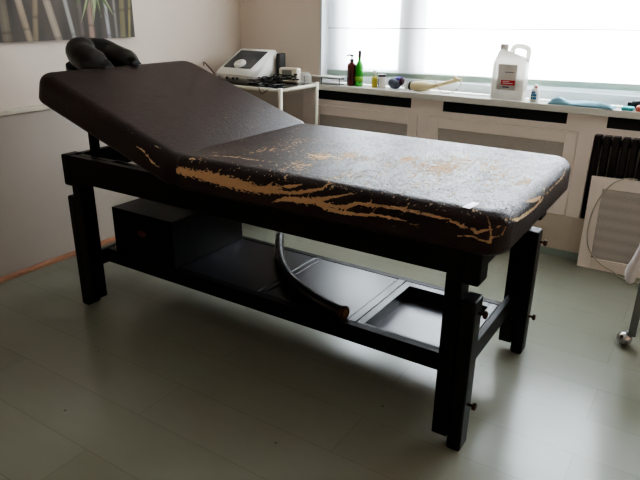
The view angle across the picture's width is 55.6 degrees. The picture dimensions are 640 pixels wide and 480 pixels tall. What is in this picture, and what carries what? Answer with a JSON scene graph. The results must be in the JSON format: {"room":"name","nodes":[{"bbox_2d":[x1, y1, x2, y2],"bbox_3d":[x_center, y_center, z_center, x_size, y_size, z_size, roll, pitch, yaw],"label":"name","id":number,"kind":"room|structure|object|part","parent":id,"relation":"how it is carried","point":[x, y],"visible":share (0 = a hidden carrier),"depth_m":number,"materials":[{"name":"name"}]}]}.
{"room":"massage room","nodes":[
{"label":"massage room","id":0,"kind":"room"},
{"bbox_2d":[0,0,240,109],"bbox_3d":[-1.828,-0.900,2.407,0.100,2.550,5.262,14,25,30],"label":"wall","id":1,"kind":"structure","parent":0,"point":[196,32],"depth_m":3.61,"materials":[{"name":"paint"}]},
{"bbox_2d":[0,104,50,115],"bbox_3d":[-1.846,-0.432,2.437,0.030,0.025,4.812,14,25,30],"label":"trim","id":2,"kind":"structure","parent":1,"relation":"attached to","point":[20,110],"depth_m":2.98,"materials":[{"name":"paint"}]},
{"bbox_2d":[0,236,115,282],"bbox_3d":[-1.849,0.330,2.726,0.027,0.028,4.812,14,25,30],"label":"baseboard","id":3,"kind":"structure","parent":1,"relation":"attached to","point":[13,275],"depth_m":3.25,"materials":[{"name":"orange wood"}]},
{"bbox_2d":[0,0,134,42],"bbox_3d":[-1.544,-1.265,2.602,0.031,0.803,1.792,14,25,30],"label":"canvas painting","id":4,"kind":"object","parent":1,"relation":"attached to","point":[20,20],"visible":0.99,"depth_m":3.05,"materials":[{"name":"multicoloured fabric"}]},
{"bbox_2d":[0,89,244,276],"bbox_3d":[-1.856,-0.051,2.587,0.018,0.795,4.812,14,25,30],"label":"wall panel","id":5,"kind":"object","parent":1,"relation":"attached to","point":[36,225],"depth_m":3.14,"materials":[{"name":"paint"}]},
{"bbox_2d":[0,223,639,479],"bbox_3d":[0.043,0.792,1.754,4.589,0.100,5.262,14,25,30],"label":"floor","id":6,"kind":"structure","parent":0,"point":[155,378],"depth_m":2.24,"materials":[{"name":"green laminate"}]},
{"bbox_2d":[229,81,318,124],"bbox_3d":[-0.404,-0.607,4.027,0.672,0.870,0.450,14,25,30],"label":"trolley","id":7,"kind":"object","parent":6,"relation":"on","point":[287,87],"visible":0.12,"depth_m":3.72,"materials":[{"name":"beige metal"}]},
{"bbox_2d":[216,48,276,83],"bbox_3d":[-0.472,-1.119,3.892,0.290,0.191,0.293,14,25,30],"label":"console","id":8,"kind":"object","parent":7,"relation":"on","point":[245,64],"visible":0.91,"depth_m":3.84,"materials":[{"name":"white plastic"}]},
{"bbox_2d":[247,77,282,93],"bbox_3d":[-0.342,-0.949,3.704,0.152,0.082,0.256,-13,25,-32],"label":"cable","id":9,"kind":"object","parent":7,"relation":"on","point":[270,79],"visible":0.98,"depth_m":3.68,"materials":[{"name":"black plastic"}]},
{"bbox_2d":[248,76,284,84],"bbox_3d":[-0.327,-1.002,3.781,0.222,0.056,0.168,1,21,1],"label":"cable","id":10,"kind":"object","parent":7,"relation":"on","point":[263,77],"visible":0.77,"depth_m":3.74,"materials":[{"name":"black plastic"}]},
{"bbox_2d":[229,81,313,88],"bbox_3d":[-0.400,-1.003,3.875,0.629,0.006,0.374,14,25,30],"label":"glass shelf","id":11,"kind":"object","parent":7,"relation":"attached to","point":[302,85],"depth_m":3.73,"materials":[{"name":"clear glass"}]},
{"bbox_3d":[-0.400,-0.998,3.877,0.667,0.022,0.412,14,25,30],"label":"shelf frame","id":12,"kind":"part","parent":7,"relation":"part of","materials":[{"name":"beige metal"}]},
{"bbox_3d":[-0.238,-0.511,3.701,0.027,0.810,0.027,14,25,30],"label":"leg","id":13,"kind":"part","parent":7,"relation":"part of","materials":[{"name":"beige metal"}]},
{"bbox_2d":[276,53,285,75],"bbox_3d":[-0.251,-1.113,3.912,0.032,0.175,0.065,14,25,30],"label":"supplies","id":14,"kind":"object","parent":7,"relation":"on","point":[280,57],"visible":0.5,"depth_m":3.88,"materials":[{"name":"black plastic"}]},
{"bbox_2d":[273,73,299,81],"bbox_3d":[-0.214,-1.002,3.753,0.211,0.043,0.109,14,25,30],"label":"cable","id":15,"kind":"object","parent":7,"relation":"on","point":[294,76],"visible":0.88,"depth_m":3.74,"materials":[{"name":"black plastic"}]},
{"bbox_2d":[279,67,300,82],"bbox_3d":[-0.192,-1.050,3.861,0.136,0.093,0.058,10,23,24],"label":"monitor","id":16,"kind":"object","parent":7,"relation":"on","point":[282,70],"visible":0.84,"depth_m":3.83,"materials":[{"name":"beige plastic"}]},
{"bbox_3d":[-0.027,-0.627,4.008,0.027,0.810,0.027,14,25,30],"label":"leg","id":17,"kind":"part","parent":7,"relation":"part of","materials":[{"name":"beige metal"}]},
{"bbox_2d":[39,37,570,450],"bbox_3d":[-0.218,-0.191,2.522,2.199,1.179,0.872,14,25,30],"label":"massage table","id":18,"kind":"object","parent":6,"relation":"on","point":[212,157],"visible":1,"depth_m":2.28,"materials":[{"name":"brown leather"}]},
{"bbox_3d":[-1.057,-0.056,2.730,0.100,0.676,0.078,14,25,30],"label":"leg","id":19,"kind":"part","parent":18,"relation":"part of","materials":[{"name":"black wood"}]},
{"bbox_3d":[-0.887,-0.431,2.913,0.035,0.092,0.710,14,25,30],"label":"rail","id":20,"kind":"part","parent":18,"relation":"part of","materials":[{"name":"black wood"}]},
{"bbox_3d":[-0.763,-0.281,2.470,0.660,0.052,0.030,14,25,30],"label":"rail","id":21,"kind":"part","parent":18,"relation":"part of","materials":[{"name":"black wood"}]},
{"bbox_3d":[-0.601,-0.556,2.648,0.840,0.120,0.872,32,32,21],"label":"backrest","id":22,"kind":"part","parent":18,"relation":"part of","materials":[{"name":"brown leather"}]},
{"bbox_3d":[-0.325,-0.132,2.169,1.762,0.114,0.032,14,25,30],"label":"rail","id":23,"kind":"part","parent":18,"relation":"part of","materials":[{"name":"black wood"}]},
{"bbox_3d":[-0.268,0.237,2.413,1.700,0.066,0.030,14,25,30],"label":"shelf rail","id":24,"kind":"part","parent":18,"relation":"part of","materials":[{"name":"black wood"}]},
{"bbox_2d":[275,232,349,320],"bbox_3d":[-0.094,0.133,2.520,0.138,0.060,0.822,-7,22,-20],"label":"tube","id":25,"kind":"object","parent":18,"relation":"on","point":[342,312],"visible":1,"depth_m":2.34,"materials":[{"name":"black plastic"}]},
{"bbox_3d":[-0.021,0.102,2.771,1.700,0.066,0.030,14,25,30],"label":"shelf rail","id":26,"kind":"part","parent":18,"relation":"part of","materials":[{"name":"black wood"}]},
{"bbox_3d":[0.189,-0.250,2.219,1.235,0.125,0.848,14,25,30],"label":"mattress","id":27,"kind":"part","parent":18,"relation":"part of","materials":[{"name":"brown leather"}]},
{"bbox_2d":[356,281,497,347],"bbox_3d":[0.406,0.297,2.261,0.386,0.052,0.421,14,25,30],"label":"tray","id":28,"kind":"object","parent":18,"relation":"on","point":[411,311],"depth_m":2.32,"materials":[{"name":"black wood"}]},
{"bbox_3d":[0.425,0.302,1.843,0.100,0.676,0.078,14,25,30],"label":"leg","id":29,"kind":"part","parent":18,"relation":"part of","materials":[{"name":"black wood"}]},
{"bbox_2d":[463,202,479,208],"bbox_3d":[0.410,-0.094,1.645,0.051,0.006,0.021,-18,28,-40],"label":"paper scrap","id":30,"kind":"object","parent":18,"relation":"on","point":[472,204],"visible":1,"depth_m":1.64,"materials":[{"name":"white paper"}]},
{"bbox_3d":[0.472,0.516,1.887,0.029,0.026,0.026,14,25,30],"label":"knob","id":31,"kind":"part","parent":18,"relation":"part of","materials":[{"name":"brown metal"}]},
{"bbox_3d":[0.475,0.217,1.772,0.029,0.026,0.026,14,25,30],"label":"knob","id":32,"kind":"part","parent":18,"relation":"part of","materials":[{"name":"brown metal"}]},
{"bbox_3d":[0.801,0.096,2.389,0.100,0.676,0.078,14,25,30],"label":"leg","id":33,"kind":"part","parent":18,"relation":"part of","materials":[{"name":"black wood"}]},
{"bbox_3d":[0.852,0.308,2.438,0.029,0.026,0.026,14,25,30],"label":"knob","id":34,"kind":"part","parent":18,"relation":"part of","materials":[{"name":"brown metal"}]},
{"bbox_3d":[0.855,0.010,2.323,0.029,0.026,0.026,14,25,30],"label":"knob","id":35,"kind":"part","parent":18,"relation":"part of","materials":[{"name":"brown metal"}]},
{"bbox_2d":[303,88,423,137],"bbox_3d":[0.254,-0.558,3.993,0.875,0.817,0.024,14,25,30],"label":"radiator cover","id":36,"kind":"object","parent":6,"relation":"on","point":[394,123],"visible":0.3,"depth_m":3.86,"materials":[{"name":"white paint"}]},
{"bbox_2d":[318,90,410,107],"bbox_3d":[0.265,-0.905,3.859,0.707,0.073,0.006,14,25,30],"label":"grille","id":37,"kind":"object","parent":36,"relation":"attached to","point":[359,100],"depth_m":3.86,"materials":[{"name":"metal"}]},
{"bbox_3d":[0.269,-0.620,3.956,0.767,0.464,0.018,14,25,30],"label":"panel","id":38,"kind":"part","parent":36,"relation":"part of","materials":[{"name":"white paint"}]},
{"bbox_2d":[421,100,589,257],"bbox_3d":[1.014,-0.374,3.539,0.933,0.817,0.024,14,25,30],"label":"radiator cover","id":39,"kind":"object","parent":6,"relation":"on","point":[556,225],"visible":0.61,"depth_m":3.41,"materials":[{"name":"white paint"}]},
{"bbox_3d":[1.012,-0.440,3.511,0.846,0.464,0.018,14,25,30],"label":"panel","id":40,"kind":"part","parent":39,"relation":"part of","materials":[{"name":"white paint"}]},
{"bbox_2d":[443,101,567,123],"bbox_3d":[1.024,-0.722,3.405,0.711,0.073,0.006,14,25,30],"label":"grille","id":41,"kind":"object","parent":39,"relation":"attached to","point":[450,109],"depth_m":3.40,"materials":[{"name":"metal"}]},
{"bbox_3d":[1.010,-0.014,3.677,0.933,0.045,0.024,14,25,30],"label":"skirting","id":42,"kind":"part","parent":39,"relation":"part of","materials":[{"name":"grey paint"}]},
{"bbox_2d":[566,115,639,260],"bbox_3d":[1.799,-0.185,3.069,0.937,0.817,0.024,14,25,30],"label":"radiator cover","id":43,"kind":"object","parent":6,"relation":"on","point":[615,126],"visible":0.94,"depth_m":3.20,"materials":[{"name":"white paint"}]},
{"bbox_3d":[1.795,0.176,3.207,0.937,0.045,0.024,14,25,30],"label":"skirting","id":44,"kind":"part","parent":43,"relation":"part of","materials":[{"name":"grey paint"}]},
{"bbox_3d":[1.802,-0.297,3.028,0.937,0.567,0.018,14,25,30],"label":"frame","id":45,"kind":"part","parent":43,"relation":"part of","materials":[{"name":"white paint"}]},
{"bbox_2d":[607,117,639,130],"bbox_3d":[1.778,-0.539,2.953,0.710,0.073,0.006,14,25,30],"label":"grille","id":46,"kind":"object","parent":43,"relation":"attached to","point":[613,123],"depth_m":3.09,"materials":[{"name":"metal"}]},
{"bbox_2d":[577,175,639,277],"bbox_3d":[1.726,-0.037,3.118,0.700,0.518,0.074,14,25,30],"label":"panel","id":47,"kind":"object","parent":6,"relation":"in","point":[614,226],"visible":1,"depth_m":3.22,"materials":[{"name":"white paint"}]},
{"bbox_2d":[586,178,638,283],"bbox_3d":[1.624,-0.051,3.142,0.135,0.507,0.429,-15,26,-36],"label":"cable","id":48,"kind":"object","parent":47,"relation":"hanging from","point":[625,178],"visible":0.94,"depth_m":3.24,"materials":[{"name":"beige plastic"}]},
{"bbox_2d":[580,134,639,218],"bbox_3d":[1.800,-0.165,3.180,0.780,0.700,0.085,14,25,30],"label":"radiator","id":49,"kind":"object","parent":6,"relation":"on","point":[607,142],"visible":0.23,"depth_m":3.21,"materials":[{"name":"metal"}]},
{"bbox_2d":[616,281,639,345],"bbox_3d":[1.564,0.081,2.457,0.499,0.755,0.424,14,25,30],"label":"equipment cart","id":50,"kind":"object","parent":6,"relation":"on","point":[624,338],"visible":1,"depth_m":2.51,"materials":[{"name":"grey paint"}]},
{"bbox_2d":[625,244,639,283],"bbox_3d":[1.253,-0.035,2.347,0.069,0.448,0.063,14,25,30],"label":"hanging cloth","id":51,"kind":"object","parent":50,"relation":"hanging from","point":[631,271],"visible":1,"depth_m":2.39,"materials":[{"name":"white fabric"}]},
{"bbox_3d":[1.305,0.078,2.407,0.030,0.688,0.024,14,25,30],"label":"leg","id":52,"kind":"part","parent":50,"relation":"part of","materials":[{"name":"grey paint"}]},
{"bbox_2d":[240,0,639,216],"bbox_3d":[1.376,-1.165,3.190,4.389,2.550,0.300,14,25,30],"label":"wall","id":53,"kind":"structure","parent":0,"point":[291,28],"depth_m":4.04,"materials":[{"name":"paint"}]},
{"bbox_2d":[306,82,639,119],"bbox_3d":[1.524,-0.666,3.138,3.845,0.036,0.175,14,25,30],"label":"window sill","id":54,"kind":"structure","parent":53,"relation":"attached to","point":[458,97],"depth_m":3.45,"materials":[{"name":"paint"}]},
{"bbox_2d":[302,74,345,85],"bbox_3d":[0.024,-1.052,3.976,0.295,0.050,0.072,14,25,30],"label":"rack","id":55,"kind":"object","parent":54,"relation":"on","point":[304,75],"visible":0.89,"depth_m":3.95,"materials":[{"name":"white plastic"}]},
{"bbox_2d":[302,74,345,78],"bbox_3d":[0.024,-1.073,3.968,0.295,0.006,0.072,14,25,30],"label":"shelf","id":56,"kind":"object","parent":55,"relation":"attached to","point":[325,76],"depth_m":3.95,"materials":[{"name":"clear plastic"}]},
{"bbox_2d":[305,81,343,84],"bbox_3d":[0.023,-1.030,3.983,0.275,0.004,0.065,14,25,30],"label":"shelf","id":57,"kind":"object","parent":55,"relation":"attached to","point":[305,81],"depth_m":3.95,"materials":[{"name":"grey paint"}]},
{"bbox_2d":[347,54,355,85],"bbox_3d":[0.202,-1.085,3.868,0.058,0.192,0.058,-8,23,-21],"label":"pump bottle","id":58,"kind":"object","parent":54,"relation":"on","point":[351,66],"visible":0.98,"depth_m":3.85,"materials":[{"name":"red plastic"}]},
{"bbox_2d":[355,50,363,85],"bbox_3d":[0.249,-1.087,3.840,0.053,0.218,0.053,14,25,30],"label":"bottle","id":59,"kind":"object","parent":54,"relation":"on","point":[359,67],"visible":1,"depth_m":3.83,"materials":[{"name":"green plastic"}]},
{"bbox_2d":[371,70,377,87],"bbox_3d":[0.343,-1.009,3.799,0.038,0.104,0.038,14,25,30],"label":"oil bottle","id":60,"kind":"object","parent":54,"relation":"on","point":[374,83],"visible":1,"depth_m":3.79,"materials":[{"name":"yellow glass"}]},
{"bbox_2d":[378,74,385,87],"bbox_3d":[0.387,-0.991,3.782,0.051,0.083,0.051,14,25,30],"label":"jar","id":61,"kind":"object","parent":54,"relation":"on","point":[381,77],"visible":1,"depth_m":3.76,"materials":[{"name":"white plastic"}]},
{"bbox_2d":[388,76,404,88],"bbox_3d":[0.471,-0.970,3.738,0.111,0.077,0.074,14,25,30],"label":"hand massager","id":62,"kind":"object","parent":54,"relation":"on","point":[394,82],"visible":1,"depth_m":3.71,"materials":[{"name":"blue plastic"}]},
{"bbox_2d":[408,76,461,90],"bbox_3d":[0.680,-0.926,3.593,0.318,0.102,0.059,14,25,30],"label":"handled massager","id":63,"kind":"object","parent":54,"relation":"on","point":[417,85],"visible":1,"depth_m":3.60,"materials":[{"name":"beige plastic"}]},
{"bbox_2d":[421,75,460,93],"bbox_3d":[0.706,-0.915,3.565,0.254,0.102,0.025,14,25,30],"label":"wire","id":64,"kind":"object","parent":54,"relation":"on","point":[425,75],"visible":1,"depth_m":3.57,"materials":[{"name":"beige"}]},
{"bbox_2d":[490,43,531,100],"bbox_3d":[1.048,-0.922,3.324,0.192,0.298,0.101,14,25,30],"label":"plastic jug","id":65,"kind":"object","parent":54,"relation":"on","point":[510,72],"visible":1,"depth_m":3.29,"materials":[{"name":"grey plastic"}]},
{"bbox_3d":[1.083,-1.007,3.271,0.115,0.100,0.027,14,25,30],"label":"handle","id":66,"kind":"part","parent":65,"relation":"part of","materials":[{"name":"white plastic"}]},
{"bbox_2d":[529,84,539,102],"bbox_3d":[1.161,-0.792,3.271,0.050,0.094,0.052,14,25,30],"label":"bottle","id":67,"kind":"object","parent":54,"relation":"on","point":[535,92],"visible":1,"depth_m":3.26,"materials":[{"name":"white plastic"}]},
{"bbox_2d":[547,97,615,109],"bbox_3d":[1.370,-0.725,3.175,0.331,0.040,0.111,14,25,30],"label":"folded towel","id":68,"kind":"object","parent":54,"relation":"on","point":[556,100],"visible":1,"depth_m":3.15,"materials":[{"name":"fabric"}]},
{"bbox_2d":[621,106,634,110],"bbox_3d":[1.551,-0.663,3.053,0.057,0.018,0.058,14,25,30],"label":"cleaning cloth","id":69,"kind":"object","parent":54,"relation":"on","point":[625,108],"visible":1,"depth_m":3.03,"materials":[{"name":"teal fabric"}]},
{"bbox_2d":[627,100,639,107],"bbox_3d":[1.682,-0.671,3.034,0.259,0.044,0.041,14,25,30],"label":"hair clipper","id":70,"kind":"object","parent":54,"relation":"on","point":[634,103],"visible":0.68,"depth_m":3.07,"materials":[{"name":"black plastic"}]},
{"bbox_2d":[319,0,639,105],"bbox_3d":[1.357,-1.430,3.043,3.084,1.454,0.214,14,25,30],"label":"window","id":71,"kind":"structure","parent":53,"relation":"attached to","point":[613,97],"depth_m":3.55,"materials":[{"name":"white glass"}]},
{"bbox_3d":[1.259,-1.476,3.178,1.550,1.342,0.050,14,25,30],"label":"sash","id":72,"kind":"part","parent":71,"relation":"part of","materials":[{"name":"white plastic"}]},
{"bbox_2d":[328,0,639,90],"bbox_3d":[1.342,-1.438,3.014,3.048,1.388,0.040,14,25,30],"label":"blind","id":73,"kind":"object","parent":53,"relation":"attached to","point":[589,44],"visible":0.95,"depth_m":3.40,"materials":[{"name":"fabric"}]},
{"bbox_3d":[1.336,-1.091,3.145,3.048,0.066,0.006,14,25,30],"label":"fold rod","id":74,"kind":"part","parent":73,"relation":"part of","materials":[{"name":"grey"}]}
]}

